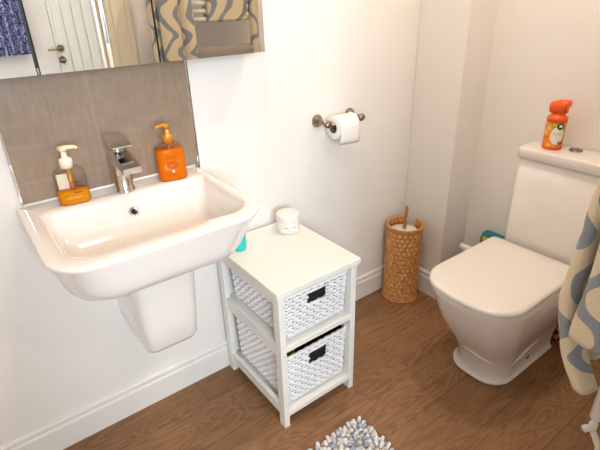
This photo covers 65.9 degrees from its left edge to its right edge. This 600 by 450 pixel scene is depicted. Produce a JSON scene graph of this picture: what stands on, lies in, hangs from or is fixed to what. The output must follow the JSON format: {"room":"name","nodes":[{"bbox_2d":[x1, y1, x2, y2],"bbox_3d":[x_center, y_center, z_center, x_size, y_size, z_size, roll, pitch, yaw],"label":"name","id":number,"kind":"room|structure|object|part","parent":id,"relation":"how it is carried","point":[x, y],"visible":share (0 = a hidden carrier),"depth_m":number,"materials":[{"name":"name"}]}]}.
{"room":"bathroom","nodes":[
{"label":"bathroom","id":0,"kind":"room"},
{"bbox_2d":[0,0,420,445],"bbox_3d":[-0.305,-0.521,1.478,2.497,2.360,0.100,-20,31,-32],"label":"wall","id":1,"kind":"structure","parent":0,"point":[61,353],"depth_m":1.65,"materials":[{"name":"paint"}]},
{"bbox_2d":[0,60,199,205],"bbox_3d":[-0.546,-0.284,1.312,0.527,0.373,0.010,-20,31,-32],"label":"tile backsplash","id":2,"kind":"structure","parent":1,"relation":"attached to","point":[39,114],"depth_m":1.28,"materials":[{"name":"tile"}]},
{"bbox_3d":[-0.753,-0.210,1.174,0.008,0.373,0.010,-20,32,-32],"label":"edge trim","id":3,"kind":"part","parent":2,"relation":"part of","materials":[{"name":"silver metal"}]},
{"bbox_3d":[-0.339,-0.358,1.449,0.008,0.373,0.010,-20,32,-32],"label":"edge trim","id":4,"kind":"part","parent":2,"relation":"part of","materials":[{"name":"silver metal"}]},
{"bbox_2d":[0,0,264,78],"bbox_3d":[-0.516,-0.707,1.068,0.932,0.651,0.091,-20,31,-32],"label":"mirror","id":5,"kind":"object","parent":1,"relation":"attached to","point":[42,37],"visible":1,"depth_m":1.16,"materials":[{"name":"clear glass"}]},
{"bbox_3d":[-0.744,-0.601,0.867,0.294,0.649,0.004,-20,32,-32],"label":"mirror pane","id":6,"kind":"part","parent":5,"relation":"part of","materials":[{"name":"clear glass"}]},
{"bbox_3d":[-0.509,-0.690,1.034,0.292,0.650,0.015,-20,32,-32],"label":"mirror door","id":7,"kind":"part","parent":5,"relation":"part of","materials":[{"name":"silver metal"}]},
{"bbox_3d":[-0.504,-0.687,1.027,0.291,0.649,0.004,-20,32,-32],"label":"mirror pane","id":8,"kind":"part","parent":5,"relation":"part of","materials":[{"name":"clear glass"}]},
{"bbox_3d":[-0.257,-0.781,1.202,0.334,0.650,0.015,-20,32,-32],"label":"mirror door","id":9,"kind":"part","parent":5,"relation":"part of","materials":[{"name":"silver metal"}]},
{"bbox_3d":[-0.251,-0.778,1.196,0.333,0.649,0.004,-20,32,-32],"label":"mirror pane","id":10,"kind":"part","parent":5,"relation":"part of","materials":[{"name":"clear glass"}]},
{"bbox_2d":[16,165,258,352],"bbox_3d":[-0.412,0.164,1.323,0.528,0.476,0.458,-20,31,-32],"label":"basin","id":11,"kind":"object","parent":1,"relation":"attached to","point":[142,248],"visible":1,"depth_m":1.25,"materials":[{"name":"ceramic"}]},
{"bbox_2d":[55,145,90,204],"bbox_3d":[-0.616,-0.135,1.234,0.082,0.160,0.044,-14,29,-23],"label":"soap dispenser","id":12,"kind":"object","parent":11,"relation":"on","point":[68,194],"visible":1,"depth_m":1.24,"materials":[{"name":"orange plastic"}]},
{"bbox_2d":[103,132,142,193],"bbox_3d":[-0.483,-0.160,1.277,0.057,0.161,0.142,-20,31,-32],"label":"mixer tap","id":13,"kind":"object","parent":11,"relation":"on","point":[124,164],"visible":1,"depth_m":1.26,"materials":[{"name":"silver metal"}]},
{"bbox_3d":[-0.501,-0.230,1.266,0.054,0.024,0.088,-20,32,-32],"label":"lever","id":14,"kind":"part","parent":13,"relation":"part of","materials":[{"name":"silver metal"}]},
{"bbox_3d":[-0.479,-0.178,1.262,0.051,0.046,0.128,-20,32,-32],"label":"spout","id":15,"kind":"part","parent":13,"relation":"part of","materials":[{"name":"silver metal"}]},
{"bbox_2d":[154,123,186,180],"bbox_3d":[-0.389,-0.219,1.378,0.086,0.172,0.047,-13,29,-22],"label":"soap dispenser","id":16,"kind":"object","parent":11,"relation":"on","point":[171,164],"visible":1,"depth_m":1.37,"materials":[{"name":"orange plastic"}]},
{"bbox_2d":[0,265,383,449],"bbox_3d":[-0.313,0.528,1.885,2.117,0.121,0.015,-20,31,-32],"label":"baseboard","id":17,"kind":"structure","parent":1,"relation":"attached to","point":[86,421],"depth_m":1.68,"materials":[{"name":"white wood"}]},
{"bbox_2d":[312,108,364,128],"bbox_3d":[0.156,-0.409,1.789,0.216,0.049,0.082,-20,31,-32],"label":"toilet roll holder","id":18,"kind":"object","parent":1,"relation":"attached to","point":[317,121],"visible":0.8,"depth_m":1.75,"materials":[{"name":"silver metal"}]},
{"bbox_3d":[0.106,-0.374,1.726,0.034,0.029,0.029,-20,32,-32],"label":"knob","id":19,"kind":"part","parent":18,"relation":"part of","materials":[{"name":"silver metal"}]},
{"bbox_2d":[326,112,359,144],"bbox_3d":[0.165,-0.370,1.777,0.100,0.109,0.090,-20,31,-32],"label":"toilet roll","id":20,"kind":"object","parent":18,"relation":"on","point":[347,128],"visible":0.95,"depth_m":1.75,"materials":[{"name":"paper"}]},
{"bbox_3d":[0.239,-0.422,1.815,0.034,0.029,0.029,-20,32,-32],"label":"knob","id":21,"kind":"part","parent":18,"relation":"part of","materials":[{"name":"silver metal"}]},
{"bbox_2d":[63,288,599,449],"bbox_3d":[0.508,1.168,0.790,3.500,0.100,3.020,-20,31,-32],"label":"floor","id":22,"kind":"structure","parent":0,"point":[408,385],"depth_m":1.70,"materials":[{"name":"brown wood"}]},
{"bbox_2d":[217,222,360,427],"bbox_3d":[-0.048,0.346,1.724,0.341,0.575,0.409,-20,31,-32],"label":"storage unit","id":23,"kind":"object","parent":22,"relation":"on","point":[277,265],"visible":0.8,"depth_m":1.59,"materials":[{"name":"white paint"}]},
{"bbox_3d":[-0.277,0.336,1.783,0.022,0.553,0.034,-20,32,-32],"label":"leg","id":24,"kind":"part","parent":23,"relation":"part of","materials":[{"name":"white paint"}]},
{"bbox_3d":[-0.165,0.259,1.853,0.281,0.483,0.005,-20,32,-32],"label":"panel","id":25,"kind":"part","parent":23,"relation":"part of","materials":[{"name":"white paint"}]},
{"bbox_2d":[235,234,246,251],"bbox_3d":[-0.208,0.022,1.583,0.046,0.138,0.036,-20,31,-32],"label":"bottle","id":26,"kind":"object","parent":23,"relation":"on","point":[242,246],"visible":0.2,"depth_m":1.59,"materials":[{"name":"plastic"}]},
{"bbox_3d":[-0.175,0.168,1.539,0.016,0.041,0.329,-20,32,-32],"label":"rail","id":27,"kind":"part","parent":23,"relation":"part of","materials":[{"name":"white paint"}]},
{"bbox_3d":[-0.170,0.347,1.627,0.016,0.046,0.329,-20,32,-32],"label":"rail","id":28,"kind":"part","parent":23,"relation":"part of","materials":[{"name":"white paint"}]},
{"bbox_3d":[-0.163,0.585,1.745,0.016,0.042,0.329,-20,32,-32],"label":"rail","id":29,"kind":"part","parent":23,"relation":"part of","materials":[{"name":"white paint"}]},
{"bbox_3d":[-0.060,0.459,1.522,0.022,0.553,0.034,-20,32,-32],"label":"leg","id":30,"kind":"part","parent":23,"relation":"part of","materials":[{"name":"white paint"}]},
{"bbox_2d":[276,208,299,234],"bbox_3d":[-0.045,-0.014,1.718,0.086,0.074,0.086,-20,31,-32],"label":"jar","id":31,"kind":"object","parent":23,"relation":"on","point":[287,219],"visible":1,"depth_m":1.69,"materials":[{"name":"white plastic"}]},
{"bbox_3d":[-0.045,-0.034,1.708,0.086,0.029,0.086,-20,32,-32],"label":"lid","id":32,"kind":"part","parent":31,"relation":"part of","materials":[{"name":"white plastic"}]},
{"bbox_2d":[230,292,346,343],"bbox_3d":[-0.053,0.292,1.703,0.283,0.010,0.365,-20,32,-32],"label":"shelf","id":33,"kind":"object","parent":23,"relation":"attached to","point":[240,308],"depth_m":1.60,"materials":[{"name":"white paint"}]},
{"bbox_2d":[231,270,346,339],"bbox_3d":[-0.045,0.209,1.647,0.284,0.188,0.352,-20,31,-32],"label":"wicker basket","id":34,"kind":"object","parent":23,"relation":"on","point":[304,309],"visible":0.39,"depth_m":1.54,"materials":[{"name":"white wicker"}]},
{"bbox_2d":[235,316,345,402],"bbox_3d":[-0.038,0.444,1.763,0.284,0.232,0.352,-20,31,-32],"label":"wicker basket","id":35,"kind":"object","parent":23,"relation":"on","point":[318,360],"visible":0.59,"depth_m":1.66,"materials":[{"name":"white wicker"}]},
{"bbox_2d":[237,350,344,406],"bbox_3d":[-0.045,0.547,1.829,0.283,0.010,0.365,-20,32,-32],"label":"shelf","id":36,"kind":"object","parent":23,"relation":"attached to","point":[338,379],"depth_m":1.72,"materials":[{"name":"white paint"}]},
{"bbox_3d":[0.062,0.362,1.568,0.279,0.020,0.018,-20,32,-32],"label":"rail","id":37,"kind":"part","parent":23,"relation":"part of","materials":[{"name":"white paint"}]},
{"bbox_3d":[0.070,0.616,1.694,0.279,0.020,0.018,-20,32,-32],"label":"rail","id":38,"kind":"part","parent":23,"relation":"part of","materials":[{"name":"white paint"}]},
{"bbox_3d":[0.179,0.373,1.680,0.022,0.553,0.034,-20,32,-32],"label":"leg","id":39,"kind":"part","parent":23,"relation":"part of","materials":[{"name":"white paint"}]},
{"bbox_2d":[307,416,393,449],"bbox_3d":[0.141,0.838,1.331,0.554,0.030,0.506,-20,31,-32],"label":"bath mat","id":40,"kind":"object","parent":22,"relation":"on","point":[357,436],"visible":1,"depth_m":1.56,"materials":[{"name":"white fabric"}]},
{"bbox_2d":[382,215,423,303],"bbox_3d":[0.495,0.169,2.250,0.177,0.399,0.176,9,28,21],"label":"toilet brush holder","id":41,"kind":"object","parent":22,"relation":"on","point":[402,248],"visible":0.98,"depth_m":2.20,"materials":[{"name":"brown wicker"}]},
{"bbox_2d":[392,205,416,230],"bbox_3d":[0.492,0.126,2.228,0.132,0.477,0.132,-20,31,-32],"label":"toilet brush","id":42,"kind":"object","parent":41,"relation":"on","point":[404,227],"visible":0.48,"depth_m":2.17,"materials":[{"name":"white plastic"}]},
{"bbox_3d":[0.491,-0.032,2.151,0.018,0.125,0.018,-20,32,-32],"label":"handle","id":43,"kind":"part","parent":42,"relation":"part of","materials":[{"name":"brown wood"}]},
{"bbox_2d":[392,224,416,230],"bbox_3d":[0.494,0.178,2.254,0.132,0.360,0.132,-20,32,-32],"label":"pot","id":44,"kind":"object","parent":41,"relation":"in","point":[402,227],"depth_m":2.18,"materials":[{"name":"white plastic"}]},
{"bbox_2d":[459,243,471,250],"bbox_3d":[0.802,0.226,2.226,0.057,0.300,0.100,-20,31,-32],"label":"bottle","id":45,"kind":"object","parent":22,"relation":"on","point":[462,246],"visible":0.06,"depth_m":2.17,"materials":[{"name":"white plastic"}]},
{"bbox_2d":[480,230,504,242],"bbox_3d":[0.886,0.206,2.181,0.050,0.372,0.112,-20,31,-32],"label":"packet","id":46,"kind":"object","parent":22,"relation":"on","point":[486,234],"visible":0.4,"depth_m":2.11,"materials":[{"name":"teal plastic"}]},
{"bbox_2d":[429,140,599,385],"bbox_3d":[0.792,0.174,1.734,0.670,0.831,0.361,-20,31,-32],"label":"toilet","id":47,"kind":"object","parent":22,"relation":"on","point":[498,298],"visible":0.86,"depth_m":1.69,"materials":[{"name":"ceramic"}]},
{"bbox_3d":[0.722,0.199,1.690,0.486,0.013,0.352,-20,32,-32],"label":"seat","id":48,"kind":"part","parent":47,"relation":"part of","materials":[{"name":"white plastic"}]},
{"bbox_3d":[0.720,0.181,1.680,0.494,0.025,0.358,-20,32,-32],"label":"lid","id":49,"kind":"part","parent":47,"relation":"part of","materials":[{"name":"white plastic"}]},
{"bbox_2d":[541,99,572,149],"bbox_3d":[0.938,-0.369,1.695,0.069,0.177,0.069,-20,31,-32],"label":"air freshener","id":50,"kind":"object","parent":47,"relation":"on","point":[556,123],"visible":1,"depth_m":1.67,"materials":[{"name":"orange plastic"}]},
{"bbox_3d":[0.933,-0.324,1.683,0.042,0.066,0.007,4,27,11],"label":"label panel","id":51,"kind":"part","parent":50,"relation":"part of","materials":[{"name":"white"}]},
{"bbox_3d":[0.991,-0.246,1.688,0.160,0.039,0.340,-20,32,-32],"label":"cistern lid","id":52,"kind":"part","parent":47,"relation":"part of","materials":[{"name":"ceramic"}]},
{"bbox_2d":[552,323,559,345],"bbox_3d":[1.130,0.440,1.927,0.069,0.165,0.139,-20,31,-32],"label":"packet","id":53,"kind":"object","parent":22,"relation":"on","point":[555,336],"visible":0.15,"depth_m":1.96,"materials":[{"name":"red plastic"}]},
{"bbox_2d":[404,0,498,271],"bbox_3d":[0.681,-0.780,1.944,0.280,2.360,0.238,-20,31,-32],"label":"wall","id":54,"kind":"structure","parent":0,"point":[456,37],"depth_m":1.99,"materials":[{"name":"paint"}]},
{"bbox_2d":[417,267,435,298],"bbox_3d":[0.670,0.242,2.404,0.195,0.121,0.254,-20,31,-32],"label":"baseboard","id":55,"kind":"structure","parent":54,"relation":"attached to","point":[424,285],"depth_m":2.31,"materials":[{"name":"white wood"}]},
{"bbox_2d":[462,0,599,251],"bbox_3d":[1.187,-0.562,1.472,0.100,2.360,1.202,-20,31,-32],"label":"wall","id":56,"kind":"structure","parent":0,"point":[544,52],"depth_m":1.80,"materials":[{"name":"paint"}]},
{"bbox_3d":[0.266,0.059,0.272,3.197,2.360,0.155,-20,31,-32],"label":"wall","id":57,"kind":"structure","parent":0,"visible":0},
{"bbox_2d":[581,386,599,449],"bbox_3d":[0.883,0.043,0.985,0.479,1.724,0.142,-20,31,-32],"label":"towel radiator","id":58,"kind":"object","parent":57,"relation":"attached to","point":[592,427],"visible":1,"depth_m":1.09,"materials":[{"name":"white metal"}]},
{"bbox_2d":[558,178,599,394],"bbox_3d":[0.622,-0.087,0.850,0.169,0.910,0.117,-20,31,-32],"label":"towel","id":59,"kind":"object","parent":58,"relation":"hanging from","point":[576,359],"visible":0.61,"depth_m":0.94,"materials":[{"name":"beige fabric"}]},
{"bbox_2d":[568,243,599,354],"bbox_3d":[0.583,-0.101,0.751,0.081,0.755,0.088,-8,27,-12],"label":"towel","id":60,"kind":"object","parent":58,"relation":"hanging from","point":[584,330],"visible":1,"depth_m":0.89,"materials":[{"name":"beige fabric"}]},
{"bbox_3d":[0.677,-0.115,0.806,0.027,1.272,0.027,-20,32,-32],"label":"post","id":61,"kind":"part","parent":58,"relation":"part of","materials":[{"name":"white metal"}]}
]}

